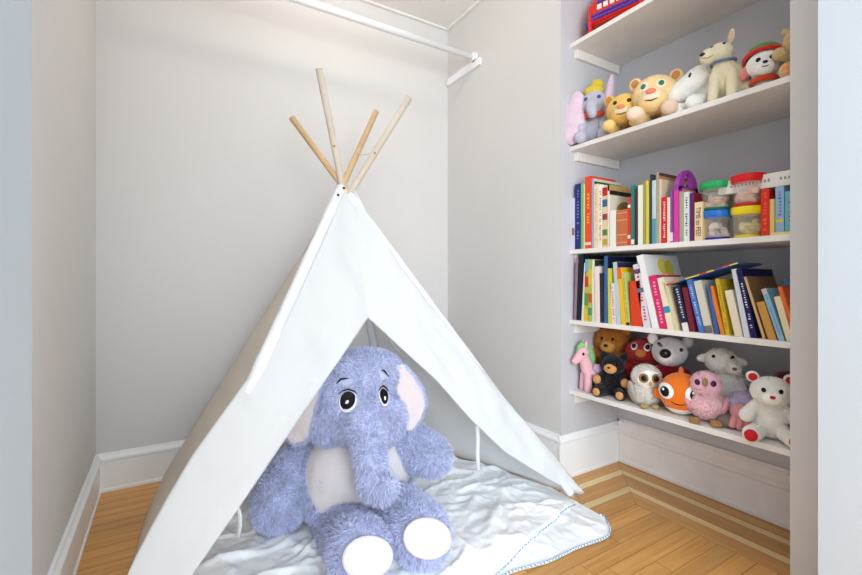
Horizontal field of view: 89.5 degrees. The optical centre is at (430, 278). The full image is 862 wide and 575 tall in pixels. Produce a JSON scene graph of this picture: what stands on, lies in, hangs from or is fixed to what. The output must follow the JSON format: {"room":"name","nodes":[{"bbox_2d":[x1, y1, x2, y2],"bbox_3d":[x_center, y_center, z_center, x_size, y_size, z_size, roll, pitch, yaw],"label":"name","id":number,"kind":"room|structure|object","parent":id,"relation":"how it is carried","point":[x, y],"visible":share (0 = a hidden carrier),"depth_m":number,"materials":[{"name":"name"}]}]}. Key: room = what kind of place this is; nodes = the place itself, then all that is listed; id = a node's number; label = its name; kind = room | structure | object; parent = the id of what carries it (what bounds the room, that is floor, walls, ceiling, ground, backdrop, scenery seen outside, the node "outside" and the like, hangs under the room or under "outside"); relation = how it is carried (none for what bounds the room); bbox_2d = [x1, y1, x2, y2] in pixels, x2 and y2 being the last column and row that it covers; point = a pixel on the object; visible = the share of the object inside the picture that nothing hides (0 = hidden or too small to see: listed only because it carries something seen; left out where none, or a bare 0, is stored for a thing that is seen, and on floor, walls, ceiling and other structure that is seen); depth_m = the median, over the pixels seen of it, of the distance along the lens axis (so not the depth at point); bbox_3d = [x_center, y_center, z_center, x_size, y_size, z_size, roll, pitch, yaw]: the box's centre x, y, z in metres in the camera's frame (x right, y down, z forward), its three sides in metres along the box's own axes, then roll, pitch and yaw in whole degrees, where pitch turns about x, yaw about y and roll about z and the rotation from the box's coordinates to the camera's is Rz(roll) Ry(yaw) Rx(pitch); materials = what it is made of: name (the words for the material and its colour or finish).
{"room":"children's room","nodes":[
{"label":"children's room","id":0,"kind":"room"},
{"bbox_2d":[0,0,31,574],"bbox_3d":[-0.757,-0.345,-0.178,1.320,2.490,0.320,0,0,-31],"label":"wall","id":1,"kind":"structure","parent":0,"point":[15,15],"depth_m":0.27,"materials":[{"name":"paint"}]},
{"bbox_2d":[32,0,95,574],"bbox_3d":[-0.962,-0.335,0.993,0.100,2.470,1.895,0,0,-31],"label":"wall","id":2,"kind":"structure","parent":0,"point":[63,31],"depth_m":1.25,"materials":[{"name":"paint"}]},
{"bbox_2d":[47,454,100,574],"bbox_3d":[-0.910,0.819,1.024,0.021,0.162,1.895,0,0,-31],"label":"baseboard","id":3,"kind":"structure","parent":2,"relation":"attached to","point":[68,555],"depth_m":1.40,"materials":[{"name":"paint"}]},
{"bbox_2d":[96,0,447,453],"bbox_3d":[-0.678,-0.335,2.331,1.972,2.470,0.100,0,0,-31],"label":"wall","id":4,"kind":"structure","parent":0,"point":[208,193],"depth_m":2.08,"materials":[{"name":"paint"}]},
{"bbox_2d":[99,439,185,492],"bbox_3d":[-0.642,0.819,2.282,1.762,0.162,0.021,0,0,-31],"label":"baseboard","id":5,"kind":"structure","parent":4,"relation":"attached to","point":[127,468],"depth_m":1.89,"materials":[{"name":"paint"}]},
{"bbox_2d":[359,0,482,31],"bbox_3d":[-0.413,-1.564,1.895,1.772,0.012,0.920,0,0,-31],"label":"trim","id":6,"kind":"structure","parent":4,"relation":"attached to","point":[477,2],"depth_m":2.57,"materials":[{"name":"paint"}]},
{"bbox_2d":[370,0,476,27],"bbox_3d":[0.044,-1.595,1.485,2.330,0.050,2.295,0,0,-31],"label":"ceiling","id":7,"kind":"structure","parent":0,"point":[444,13],"depth_m":2.53,"materials":[{"name":"paint"}]},
{"bbox_2d":[76,458,789,574],"bbox_3d":[-0.023,0.901,0.334,4.094,0.002,3.995,0,0,-31],"label":"floor","id":8,"kind":"structure","parent":0,"point":[659,526],"depth_m":1.54,"materials":[{"name":"brown wood"}]},
{"bbox_2d":[127,68,584,574],"bbox_3d":[-0.324,0.069,1.797,1.583,1.677,1.103,0,0,-31],"label":"tent","id":9,"kind":"object","parent":8,"relation":"on","point":[349,288],"visible":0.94,"depth_m":1.56,"materials":[{"name":"white fabric"}]},
{"bbox_2d":[193,455,610,574],"bbox_3d":[-0.187,0.869,1.681,1.386,0.056,1.215,0,0,-31],"label":"quilt","id":10,"kind":"object","parent":8,"relation":"on","point":[504,523],"visible":0.47,"depth_m":1.49,"materials":[{"name":"fabric"}]},
{"bbox_2d":[247,346,454,574],"bbox_3d":[-0.222,0.599,1.509,0.747,0.713,0.572,0,0,37],"label":"elephant","id":11,"kind":"object","parent":10,"relation":"on","point":[351,460],"visible":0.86,"depth_m":1.45},
{"bbox_2d":[448,0,559,434],"bbox_3d":[0.537,-0.335,2.470,0.450,2.470,0.920,0,0,-31],"label":"wall","id":12,"kind":"structure","parent":0,"point":[504,114],"depth_m":2.26,"materials":[{"name":"paint"}]},
{"bbox_2d":[446,57,480,86],"bbox_3d":[0.190,-1.228,2.591,0.018,0.042,0.335,0,0,-31],"label":"cleat","id":13,"kind":"object","parent":12,"relation":"attached to","point":[473,65],"visible":1,"depth_m":2.57,"materials":[{"name":"paint"}]},
{"bbox_2d":[287,0,477,61],"bbox_3d":[-0.498,-1.266,2.036,1.759,0.056,0.056,0,0,-31],"label":"closet rod","id":14,"kind":"object","parent":13,"relation":"on","point":[472,56],"visible":1,"depth_m":2.18,"materials":[{"name":"paint"}]},
{"bbox_2d":[560,0,617,434],"bbox_3d":[0.758,-0.335,2.065,0.408,2.470,0.003,0,0,-31],"label":"wall","id":15,"kind":"structure","parent":0,"point":[575,75],"depth_m":1.99,"materials":[{"name":"paint"}]},
{"bbox_2d":[618,0,789,468],"bbox_3d":[1.198,-0.335,1.780,0.050,2.470,0.946,0,0,-31],"label":"wall","id":16,"kind":"structure","parent":0,"point":[765,147],"depth_m":1.75,"materials":[{"name":"paint"}]},
{"bbox_2d":[525,418,789,529],"bbox_3d":[0.740,0.794,2.076,0.427,0.212,1.766,0,0,-31],"label":"baseboard","id":17,"kind":"structure","parent":16,"relation":"attached to","point":[760,489],"depth_m":1.88,"materials":[{"name":"paint"}]},
{"bbox_2d":[570,0,759,74],"bbox_3d":[1.002,-1.043,1.720,0.347,0.062,0.844,0,0,-31],"label":"wall shelf","id":18,"kind":"object","parent":16,"relation":"attached to","point":[650,25],"visible":1,"depth_m":1.83,"materials":[{"name":"paint"}]},
{"bbox_2d":[585,0,644,32],"bbox_3d":[0.829,-1.204,1.908,0.166,0.260,0.245,0,0,-44],"label":"bus","id":19,"kind":"object","parent":18,"relation":"on","point":[601,12],"visible":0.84,"depth_m":1.88,"materials":[{"name":"paint"}]},
{"bbox_2d":[570,75,789,169],"bbox_3d":[1.002,-0.572,1.720,0.347,0.062,0.844,0,0,-31],"label":"wall shelf","id":20,"kind":"object","parent":16,"relation":"attached to","point":[767,102],"visible":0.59,"depth_m":1.66,"materials":[{"name":"paint"}]},
{"bbox_2d":[565,74,614,144],"bbox_3d":[0.715,-0.752,1.938,0.195,0.303,0.176,0,0,-15],"label":"elephant","id":21,"kind":"object","parent":20,"relation":"on","point":[586,112],"visible":0.78,"depth_m":1.94},
{"bbox_2d":[602,93,635,133],"bbox_3d":[0.841,-0.687,1.842,0.168,0.175,0.314,0,0,42],"label":"plush cub","id":22,"kind":"object","parent":20,"relation":"on","point":[617,108],"visible":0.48,"depth_m":1.76,"materials":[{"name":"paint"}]},
{"bbox_2d":[626,69,684,124],"bbox_3d":[0.918,-0.702,1.740,0.199,0.206,0.355,0,0,44],"label":"teddy bear","id":23,"kind":"object","parent":20,"relation":"on","point":[650,100],"visible":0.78,"depth_m":1.64,"materials":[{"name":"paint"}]},
{"bbox_2d":[668,64,718,111],"bbox_3d":[0.989,-0.690,1.591,0.221,0.186,0.147,0,0,-2],"label":"plush dog","id":24,"kind":"object","parent":20,"relation":"on","point":[691,89],"visible":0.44,"depth_m":1.57},
{"bbox_2d":[699,29,751,101],"bbox_3d":[1.015,-0.720,1.480,0.156,0.248,0.151,0,0,45],"label":"dog","id":25,"kind":"object","parent":20,"relation":"on","point":[724,79],"visible":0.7,"depth_m":1.46},
{"bbox_2d":[740,41,783,87],"bbox_3d":[1.072,-0.678,1.403,0.121,0.168,0.118,0,0,-14],"label":"puppy","id":26,"kind":"object","parent":20,"relation":"on","point":[758,64],"visible":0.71,"depth_m":1.37},
{"bbox_2d":[771,27,789,77],"bbox_3d":[1.117,-0.685,1.317,0.143,0.177,0.130,0,0,35],"label":"plush bear","id":27,"kind":"object","parent":20,"relation":"on","point":[782,53],"visible":0.15,"depth_m":1.32},
{"bbox_2d":[570,234,789,262],"bbox_3d":[1.002,-0.102,1.720,0.347,0.062,0.844,0,0,-31],"label":"wall shelf","id":28,"kind":"object","parent":16,"relation":"attached to","point":[770,241],"visible":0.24,"depth_m":1.60,"materials":[{"name":"paint"}]},
{"bbox_2d":[575,183,581,248],"bbox_3d":[0.736,-0.281,2.010,0.171,0.296,0.031,0,0,-31],"label":"book","id":29,"kind":"object","parent":28,"relation":"on","point":[577,186],"visible":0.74,"depth_m":1.96,"materials":[{"name":"paper"}]},
{"bbox_2d":[581,183,584,248],"bbox_3d":[0.749,-0.279,1.990,0.170,0.293,0.014,0,0,-31],"label":"book","id":30,"kind":"object","parent":28,"relation":"on","point":[582,184],"visible":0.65,"depth_m":1.94,"materials":[{"name":"paper"}]},
{"bbox_2d":[594,184,601,247],"bbox_3d":[0.786,-0.271,1.927,0.171,0.277,0.019,0,0,-31],"label":"book","id":31,"kind":"object","parent":28,"relation":"on","point":[595,185],"visible":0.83,"depth_m":1.88,"materials":[{"name":"paper"}]},
{"bbox_2d":[585,176,615,248],"bbox_3d":[0.765,-0.292,1.962,0.171,0.319,0.033,0,0,-31],"label":"book","id":32,"kind":"object","parent":28,"relation":"on","point":[588,180],"visible":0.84,"depth_m":1.92,"materials":[{"name":"paper"}]},
{"bbox_2d":[598,184,607,247],"bbox_3d":[0.797,-0.268,1.909,0.171,0.270,0.020,0,0,-31],"label":"book","id":33,"kind":"object","parent":28,"relation":"on","point":[600,197],"visible":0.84,"depth_m":1.86,"materials":[{"name":"paper"}]},
{"bbox_2d":[602,187,607,246],"bbox_3d":[0.810,-0.260,1.888,0.171,0.254,0.024,0,0,-31],"label":"book","id":34,"kind":"object","parent":28,"relation":"on","point":[604,190],"visible":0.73,"depth_m":1.84,"materials":[{"name":"paper"}]},
{"bbox_2d":[592,178,620,247],"bbox_3d":[0.787,-0.285,1.946,0.190,0.304,0.012,0,0,-31],"label":"book","id":35,"kind":"object","parent":28,"relation":"on","point":[594,181],"visible":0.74,"depth_m":1.90,"materials":[{"name":"paper"}]},
{"bbox_2d":[610,210,616,246],"bbox_3d":[0.828,-0.208,1.851,0.170,0.151,0.029,0,0,-31],"label":"book","id":36,"kind":"object","parent":28,"relation":"on","point":[613,216],"visible":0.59,"depth_m":1.80,"materials":[{"name":"paper"}]},
{"bbox_2d":[608,184,630,246],"bbox_3d":[0.841,-0.264,1.885,0.221,0.263,0.010,0,0,-31],"label":"book","id":37,"kind":"object","parent":28,"relation":"on","point":[618,196],"visible":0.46,"depth_m":1.85,"materials":[{"name":"paper"}]},
{"bbox_2d":[610,195,627,210],"bbox_3d":[0.844,-0.264,1.882,0.218,0.261,0.001,0,0,-31],"label":"book","id":38,"kind":"object","parent":37,"relation":"attached to","point":[617,202],"depth_m":1.85,"materials":[{"name":"paper"}]},
{"bbox_2d":[616,209,627,245],"bbox_3d":[0.848,-0.206,1.813,0.171,0.148,0.048,0,0,-31],"label":"book","id":39,"kind":"object","parent":28,"relation":"on","point":[622,215],"visible":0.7,"depth_m":1.77,"materials":[{"name":"paper"}]},
{"bbox_2d":[631,185,637,244],"bbox_3d":[0.876,-0.252,1.778,0.171,0.239,0.014,0,0,-31],"label":"book","id":40,"kind":"object","parent":28,"relation":"on","point":[633,187],"visible":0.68,"depth_m":1.73,"materials":[{"name":"paper"}]},
{"bbox_2d":[638,185,642,244],"bbox_3d":[0.894,-0.250,1.750,0.170,0.235,0.020,0,0,-31],"label":"book","id":41,"kind":"object","parent":28,"relation":"on","point":[640,187],"visible":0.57,"depth_m":1.71,"materials":[{"name":"paper"}]},
{"bbox_2d":[646,180,649,243],"bbox_3d":[0.908,-0.256,1.725,0.171,0.246,0.010,0,0,-31],"label":"book","id":42,"kind":"object","parent":28,"relation":"on","point":[648,181],"visible":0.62,"depth_m":1.68,"materials":[{"name":"paper"}]},
{"bbox_2d":[652,175,656,243],"bbox_3d":[0.923,-0.263,1.702,0.171,0.261,0.016,0,0,-31],"label":"book","id":43,"kind":"object","parent":28,"relation":"on","point":[654,178],"visible":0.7,"depth_m":1.66,"materials":[{"name":"paper"}]},
{"bbox_2d":[662,197,667,242],"bbox_3d":[0.941,-0.218,1.664,0.171,0.172,0.019,0,0,-31],"label":"book","id":44,"kind":"object","parent":28,"relation":"on","point":[664,199],"visible":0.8,"depth_m":1.62,"materials":[{"name":"paper"}]},
{"bbox_2d":[670,191,673,242],"bbox_3d":[0.958,-0.228,1.644,0.171,0.191,0.012,0,0,-31],"label":"book","id":45,"kind":"object","parent":28,"relation":"on","point":[671,192],"visible":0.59,"depth_m":1.60,"materials":[{"name":"paper"}]},
{"bbox_2d":[659,179,685,242],"bbox_3d":[0.935,-0.254,1.682,0.170,0.243,0.008,0,0,-31],"label":"book","id":46,"kind":"object","parent":28,"relation":"on","point":[665,186],"visible":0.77,"depth_m":1.64,"materials":[{"name":"paper"}]},
{"bbox_2d":[657,172,687,242],"bbox_3d":[0.961,-0.268,1.707,0.240,0.270,0.008,0,0,-31],"label":"book","id":47,"kind":"object","parent":28,"relation":"on","point":[660,175],"visible":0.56,"depth_m":1.65,"materials":[{"name":"paper"}]},
{"bbox_2d":[659,172,687,186],"bbox_3d":[0.963,-0.268,1.705,0.238,0.268,0.001,0,0,-31],"label":"book","id":48,"kind":"object","parent":47,"relation":"attached to","point":[664,176],"depth_m":1.68,"materials":[{"name":"paper"}]},
{"bbox_2d":[679,191,683,241],"bbox_3d":[0.975,-0.224,1.615,0.170,0.182,0.016,0,0,-31],"label":"book","id":49,"kind":"object","parent":28,"relation":"on","point":[681,194],"visible":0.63,"depth_m":1.57,"materials":[{"name":"paper"}]},
{"bbox_2d":[674,170,697,241],"bbox_3d":[0.947,-0.267,1.613,0.135,0.269,0.018,0,0,-31],"label":"book","id":50,"kind":"object","parent":28,"relation":"on","point":[679,182],"visible":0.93,"depth_m":1.58,"materials":[{"name":"paper"}]},
{"bbox_2d":[684,192,692,241],"bbox_3d":[0.985,-0.221,1.598,0.171,0.177,0.019,0,0,-31],"label":"book","id":51,"kind":"object","parent":28,"relation":"on","point":[686,194],"visible":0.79,"depth_m":1.55,"materials":[{"name":"paper"}]},
{"bbox_2d":[690,192,708,240],"bbox_3d":[0.983,-0.218,1.574,0.140,0.172,0.014,0,0,-31],"label":"book","id":52,"kind":"object","parent":28,"relation":"on","point":[694,197],"visible":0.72,"depth_m":1.54,"materials":[{"name":"paper"}]},
{"bbox_2d":[695,202,717,240],"bbox_3d":[1.004,-0.200,1.559,0.171,0.135,0.026,0,0,-31],"label":"book","id":53,"kind":"object","parent":28,"relation":"on","point":[701,224],"visible":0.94,"depth_m":1.51,"materials":[{"name":"paper"}]},
{"bbox_2d":[700,180,731,239],"bbox_3d":[0.987,-0.232,1.505,0.098,0.200,0.098,0,0,-31],"label":"tub","id":54,"kind":"object","parent":28,"relation":"on","point":[719,214],"depth_m":1.48,"materials":[{"name":"clear plastic"}]},
{"bbox_2d":[730,196,737,237],"bbox_3d":[1.102,-0.219,1.537,0.140,0.173,0.022,0,0,-31],"label":"book","id":55,"kind":"object","parent":28,"relation":"on","point":[734,220],"visible":0.02,"depth_m":1.50,"materials":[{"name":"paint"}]},
{"bbox_2d":[730,172,766,237],"bbox_3d":[1.035,-0.235,1.418,0.097,0.205,0.097,0,0,-31],"label":"tub","id":56,"kind":"object","parent":28,"relation":"on","point":[752,229],"depth_m":1.40,"materials":[{"name":"clear plastic"}]},
{"bbox_2d":[761,188,774,235],"bbox_3d":[1.115,-0.206,1.403,0.171,0.148,0.022,0,0,-31],"label":"book","id":57,"kind":"object","parent":28,"relation":"on","point":[766,194],"visible":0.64,"depth_m":1.36,"materials":[{"name":"paper"}]},
{"bbox_2d":[775,186,789,231],"bbox_3d":[1.135,-0.207,1.370,0.171,0.149,0.022,0,0,-31],"label":"book","id":58,"kind":"object","parent":28,"relation":"on","point":[779,191],"visible":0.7,"depth_m":1.33,"materials":[{"name":"paper"}]},
{"bbox_2d":[718,170,789,197],"bbox_3d":[1.121,-0.306,1.441,0.200,0.045,0.219,0,0,-31],"label":"flat book","id":59,"kind":"object","parent":58,"relation":"on","point":[782,178],"visible":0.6,"depth_m":1.37,"materials":[{"name":"paper"}]},
{"bbox_2d":[785,191,789,231],"bbox_3d":[1.150,-0.198,1.346,0.171,0.131,0.029,0,0,-31],"label":"book","id":60,"kind":"object","parent":28,"relation":"on","point":[787,193],"visible":0.27,"depth_m":1.31,"materials":[{"name":"paper"}]},
{"bbox_2d":[570,385,789,456],"bbox_3d":[1.002,0.538,1.720,0.347,0.062,0.844,0,0,-31],"label":"wall shelf","id":61,"kind":"object","parent":16,"relation":"attached to","point":[663,413],"visible":0.29,"depth_m":1.59,"materials":[{"name":"paint"}]},
{"bbox_2d":[572,340,603,392],"bbox_3d":[0.728,0.394,1.968,0.190,0.231,0.082,0,0,-9],"label":"plush unicorn","id":62,"kind":"object","parent":61,"relation":"on","point":[584,355],"visible":0.76,"depth_m":1.94,"materials":[{"name":"fabric"}]},
{"bbox_2d":[591,351,629,400],"bbox_3d":[0.781,0.416,1.875,0.162,0.199,0.138,0,0,41],"label":"plush bear","id":63,"kind":"object","parent":61,"relation":"on","point":[615,381],"visible":0.96,"depth_m":1.86},
{"bbox_2d":[593,327,631,364],"bbox_3d":[0.850,0.343,2.042,0.265,0.357,0.173,0,0,31],"label":"teddy bear","id":64,"kind":"object","parent":61,"relation":"on","point":[611,341],"visible":0.39,"depth_m":2.00},
{"bbox_2d":[623,338,658,380],"bbox_3d":[0.931,0.388,1.900,0.247,0.258,0.153,0,0,35],"label":"bird","id":65,"kind":"object","parent":61,"relation":"on","point":[639,351],"visible":0.44,"depth_m":1.87,"materials":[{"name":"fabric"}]},
{"bbox_2d":[627,363,662,408],"bbox_3d":[0.864,0.427,1.747,0.132,0.178,0.135,0,0,-36],"label":"owl","id":66,"kind":"object","parent":61,"relation":"on","point":[645,378],"visible":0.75,"depth_m":1.71,"materials":[{"name":"fabric"}]},
{"bbox_2d":[647,333,693,377],"bbox_3d":[0.971,0.368,1.780,0.208,0.286,0.183,0,0,-4],"label":"plush bear","id":67,"kind":"object","parent":61,"relation":"on","point":[670,353],"visible":0.59,"depth_m":1.75},
{"bbox_2d":[653,367,694,414],"bbox_3d":[0.933,0.420,1.623,0.158,0.173,0.155,0,0,-15],"label":"fish","id":68,"kind":"object","parent":61,"relation":"on","point":[673,387],"visible":0.77,"depth_m":1.59},
{"bbox_2d":[683,370,729,427],"bbox_3d":[0.971,0.416,1.538,0.135,0.187,0.140,0,0,-15],"label":"bird","id":69,"kind":"object","parent":61,"relation":"on","point":[707,402],"visible":0.93,"depth_m":1.51},
{"bbox_2d":[697,347,749,409],"bbox_3d":[1.084,0.389,1.581,0.156,0.270,0.180,0,0,6],"label":"lamb","id":70,"kind":"object","parent":61,"relation":"on","point":[723,362],"visible":0.58,"depth_m":1.57,"materials":[{"name":"fabric"}]},
{"bbox_2d":[728,390,753,430],"bbox_3d":[1.056,0.442,1.466,0.096,0.130,0.087,0,0,39],"label":"plush toy","id":71,"kind":"object","parent":61,"relation":"on","point":[739,399],"visible":0.52,"depth_m":1.45,"materials":[{"name":"pink fabric"}]},
{"bbox_2d":[738,370,789,447],"bbox_3d":[1.065,0.403,1.359,0.174,0.213,0.144,0,0,35],"label":"plush bear","id":72,"kind":"object","parent":61,"relation":"on","point":[769,410],"visible":0.82,"depth_m":1.35},
{"bbox_2d":[570,319,789,348],"bbox_3d":[1.002,0.218,1.720,0.347,0.062,0.844,0,0,-31],"label":"wall shelf","id":73,"kind":"object","parent":16,"relation":"attached to","point":[581,326],"visible":0.32,"depth_m":1.57,"materials":[{"name":"paint"}]},
{"bbox_2d":[584,259,588,320],"bbox_3d":[0.759,0.051,1.967,0.171,0.273,0.020,0,2,-31],"label":"book","id":74,"kind":"object","parent":73,"relation":"on","point":[586,260],"visible":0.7,"depth_m":1.92,"materials":[{"name":"paper"}]},
{"bbox_2d":[577,255,603,319],"bbox_3d":[0.754,0.040,2.005,0.200,0.296,0.038,0,0,-31],"label":"book","id":75,"kind":"object","parent":73,"relation":"on","point":[582,258],"visible":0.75,"depth_m":1.95,"materials":[{"name":"paper"}]},
{"bbox_2d":[588,259,599,321],"bbox_3d":[0.770,0.051,1.950,0.171,0.272,0.019,0,1,-31],"label":"book","id":76,"kind":"object","parent":73,"relation":"on","point":[590,260],"visible":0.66,"depth_m":1.91,"materials":[{"name":"paper"}]},
{"bbox_2d":[592,260,603,321],"bbox_3d":[0.779,0.052,1.936,0.170,0.271,0.015,0,-1,-31],"label":"book","id":77,"kind":"object","parent":73,"relation":"on","point":[594,262],"visible":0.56,"depth_m":1.89,"materials":[{"name":"paper"}]},
{"bbox_2d":[595,266,603,322],"bbox_3d":[0.787,0.067,1.915,0.170,0.241,0.022,0,-1,-31],"label":"book","id":78,"kind":"object","parent":73,"relation":"on","point":[598,269],"visible":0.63,"depth_m":1.87,"materials":[{"name":"paper"}]},
{"bbox_2d":[599,273,603,322],"bbox_3d":[0.800,0.082,1.901,0.170,0.212,0.018,0,-1,-31],"label":"book","id":79,"kind":"object","parent":73,"relation":"on","point":[601,275],"visible":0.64,"depth_m":1.86,"materials":[{"name":"paper"}]},
{"bbox_2d":[608,268,613,323],"bbox_3d":[0.821,0.072,1.867,0.170,0.231,0.016,0,0,-31],"label":"book","id":80,"kind":"object","parent":73,"relation":"on","point":[610,270],"visible":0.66,"depth_m":1.82,"materials":[{"name":"paper"}]},
{"bbox_2d":[604,256,636,322],"bbox_3d":[0.824,0.046,1.890,0.200,0.284,0.017,0,0,-31],"label":"book","id":81,"kind":"object","parent":73,"relation":"on","point":[608,260],"visible":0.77,"depth_m":1.84,"materials":[{"name":"paper"}]},
{"bbox_2d":[608,256,636,267],"bbox_3d":[0.829,0.046,1.883,0.198,0.282,0.001,0,0,-31],"label":"book","id":82,"kind":"object","parent":81,"relation":"attached to","point":[611,259],"depth_m":1.87,"materials":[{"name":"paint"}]},
{"bbox_2d":[613,262,637,324],"bbox_3d":[0.860,0.060,1.850,0.220,0.258,0.039,0,0,-31],"label":"book","id":83,"kind":"object","parent":73,"relation":"on","point":[616,265],"visible":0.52,"depth_m":1.79,"materials":[{"name":"paper"}]},
{"bbox_2d":[617,267,633,324],"bbox_3d":[0.849,0.071,1.820,0.171,0.236,0.043,0,0,-31],"label":"book","id":84,"kind":"object","parent":73,"relation":"on","point":[620,270],"visible":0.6,"depth_m":1.78,"materials":[{"name":"paper"}]},
{"bbox_2d":[622,272,634,324],"bbox_3d":[0.859,0.081,1.802,0.171,0.216,0.036,0,0,-31],"label":"book","id":85,"kind":"object","parent":73,"relation":"on","point":[627,277],"visible":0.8,"depth_m":1.76,"materials":[{"name":"paper"}]},
{"bbox_2d":[630,281,642,326],"bbox_3d":[0.882,0.099,1.765,0.170,0.182,0.053,0,0,-31],"label":"book","id":86,"kind":"object","parent":73,"relation":"on","point":[636,317],"visible":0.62,"depth_m":1.72,"materials":[{"name":"paper"}]},
{"bbox_2d":[633,264,651,327],"bbox_3d":[0.895,0.066,1.744,0.171,0.252,0.074,0,0,-31],"label":"book","id":87,"kind":"object","parent":73,"relation":"on","point":[646,320],"visible":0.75,"depth_m":1.70,"materials":[{"name":"paper"}]},
{"bbox_2d":[636,254,681,327],"bbox_3d":[0.938,0.049,1.741,0.240,0.289,0.093,0,0,-31],"label":"book","id":88,"kind":"object","parent":73,"relation":"on","point":[649,265],"visible":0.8,"depth_m":1.71,"materials":[{"name":"paper"}]},
{"bbox_2d":[649,275,680,328],"bbox_3d":[0.929,0.089,1.687,0.171,0.208,0.071,0,0,-31],"label":"book","id":89,"kind":"object","parent":73,"relation":"on","point":[653,279],"visible":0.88,"depth_m":1.64,"materials":[{"name":"paper"}]},
{"bbox_2d":[657,277,687,329],"bbox_3d":[0.945,0.093,1.662,0.171,0.199,0.066,0,0,-31],"label":"book","id":90,"kind":"object","parent":73,"relation":"on","point":[668,317],"visible":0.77,"depth_m":1.62,"materials":[{"name":"paper"}]},
{"bbox_2d":[663,281,686,329],"bbox_3d":[0.955,0.100,1.645,0.170,0.182,0.060,0,0,-31],"label":"book","id":91,"kind":"object","parent":73,"relation":"on","point":[672,302],"visible":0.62,"depth_m":1.60,"materials":[{"name":"paper"}]},
{"bbox_2d":[666,262,761,284],"bbox_3d":[1.004,-0.014,1.555,0.171,0.079,0.239,0,0,-31],"label":"picture book","id":92,"kind":"object","parent":91,"relation":"on","point":[725,270],"visible":0.89,"depth_m":1.51,"materials":[{"name":"paper"}]},
{"bbox_2d":[673,285,689,331],"bbox_3d":[0.975,0.109,1.612,0.171,0.167,0.058,0,0,-31],"label":"book","id":93,"kind":"object","parent":73,"relation":"on","point":[678,291],"visible":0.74,"depth_m":1.57,"materials":[{"name":"paper"}]},
{"bbox_2d":[682,287,698,331],"bbox_3d":[0.988,0.110,1.590,0.170,0.162,0.048,0,0,-31],"label":"book","id":94,"kind":"object","parent":73,"relation":"on","point":[691,317],"visible":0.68,"depth_m":1.54,"materials":[{"name":"paper"}]},
{"bbox_2d":[687,279,714,332],"bbox_3d":[1.000,0.096,1.570,0.171,0.190,0.062,0,0,-31],"label":"book","id":95,"kind":"object","parent":73,"relation":"on","point":[690,282],"visible":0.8,"depth_m":1.53,"materials":[{"name":"paper"}]},
{"bbox_2d":[694,280,715,333],"bbox_3d":[1.014,0.099,1.548,0.171,0.188,0.065,0,0,-31],"label":"book","id":96,"kind":"object","parent":73,"relation":"on","point":[700,285],"visible":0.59,"depth_m":1.51,"materials":[{"name":"paper"}]},
{"bbox_2d":[707,285,720,333],"bbox_3d":[1.030,0.105,1.522,0.170,0.168,0.039,0,0,-31],"label":"book","id":97,"kind":"object","parent":73,"relation":"on","point":[715,322],"visible":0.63,"depth_m":1.48,"materials":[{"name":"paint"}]},
{"bbox_2d":[709,285,725,334],"bbox_3d":[1.036,0.107,1.511,0.170,0.167,0.050,0,0,-31],"label":"book","id":98,"kind":"object","parent":73,"relation":"on","point":[715,298],"visible":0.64,"depth_m":1.47,"materials":[{"name":"paper"}]},
{"bbox_2d":[715,279,734,335],"bbox_3d":[1.045,0.095,1.496,0.171,0.190,0.045,0,0,-31],"label":"book","id":99,"kind":"object","parent":73,"relation":"on","point":[723,285],"visible":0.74,"depth_m":1.46,"materials":[{"name":"paper"}]},
{"bbox_2d":[725,290,743,336],"bbox_3d":[1.062,0.114,1.467,0.170,0.156,0.054,0,0,-31],"label":"book","id":100,"kind":"object","parent":73,"relation":"on","point":[731,297],"visible":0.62,"depth_m":1.42,"materials":[{"name":"paper"}]},
{"bbox_2d":[731,269,750,337],"bbox_3d":[1.086,0.079,1.458,0.200,0.223,0.053,0,0,-31],"label":"book","id":101,"kind":"object","parent":73,"relation":"on","point":[735,279],"visible":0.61,"depth_m":1.41,"materials":[{"name":"paper"}]},
{"bbox_2d":[736,269,773,337],"bbox_3d":[1.102,0.079,1.449,0.221,0.224,0.061,0,0,-31],"label":"book","id":102,"kind":"object","parent":73,"relation":"on","point":[754,330],"visible":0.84,"depth_m":1.40,"materials":[{"name":"paper"}]},
{"bbox_2d":[744,277,777,338],"bbox_3d":[1.106,0.091,1.424,0.200,0.196,0.060,0,0,-31],"label":"book","id":103,"kind":"object","parent":73,"relation":"on","point":[754,285],"visible":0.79,"depth_m":1.40,"materials":[{"name":"paper"}]},
{"bbox_2d":[756,301,777,339],"bbox_3d":[1.110,0.131,1.389,0.170,0.124,0.054,0,0,-31],"label":"book","id":104,"kind":"object","parent":73,"relation":"on","point":[763,310],"visible":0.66,"depth_m":1.34,"materials":[{"name":"paper"}]},
{"bbox_2d":[761,288,785,340],"bbox_3d":[1.118,0.110,1.375,0.171,0.162,0.061,0,0,-31],"label":"book","id":105,"kind":"object","parent":73,"relation":"on","point":[769,294],"visible":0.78,"depth_m":1.33,"materials":[{"name":"paper"}]},
{"bbox_2d":[774,296,789,341],"bbox_3d":[1.133,0.122,1.352,0.170,0.140,0.050,0,0,-31],"label":"book","id":106,"kind":"object","parent":73,"relation":"on","point":[781,311],"visible":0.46,"depth_m":1.31,"materials":[{"name":"paper"}]},
{"bbox_2d":[778,286,789,323],"bbox_3d":[1.139,0.106,1.341,0.170,0.167,0.054,0,0,-31],"label":"book","id":107,"kind":"object","parent":73,"relation":"on","point":[784,291],"visible":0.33,"depth_m":1.31,"materials":[{"name":"paper"}]},
{"bbox_2d":[790,0,817,574],"bbox_3d":[1.276,-0.335,1.258,0.458,2.470,0.229,0,0,-31],"label":"wall","id":108,"kind":"structure","parent":0,"point":[803,13],"depth_m":1.21,"materials":[{"name":"paint"}]},
{"bbox_2d":[818,0,861,574],"bbox_3d":[1.613,-0.345,1.278,1.516,2.490,0.276,0,0,-31],"label":"wall","id":109,"kind":"structure","parent":0,"point":[839,21],"depth_m":0.97,"materials":[{"name":"paint"}]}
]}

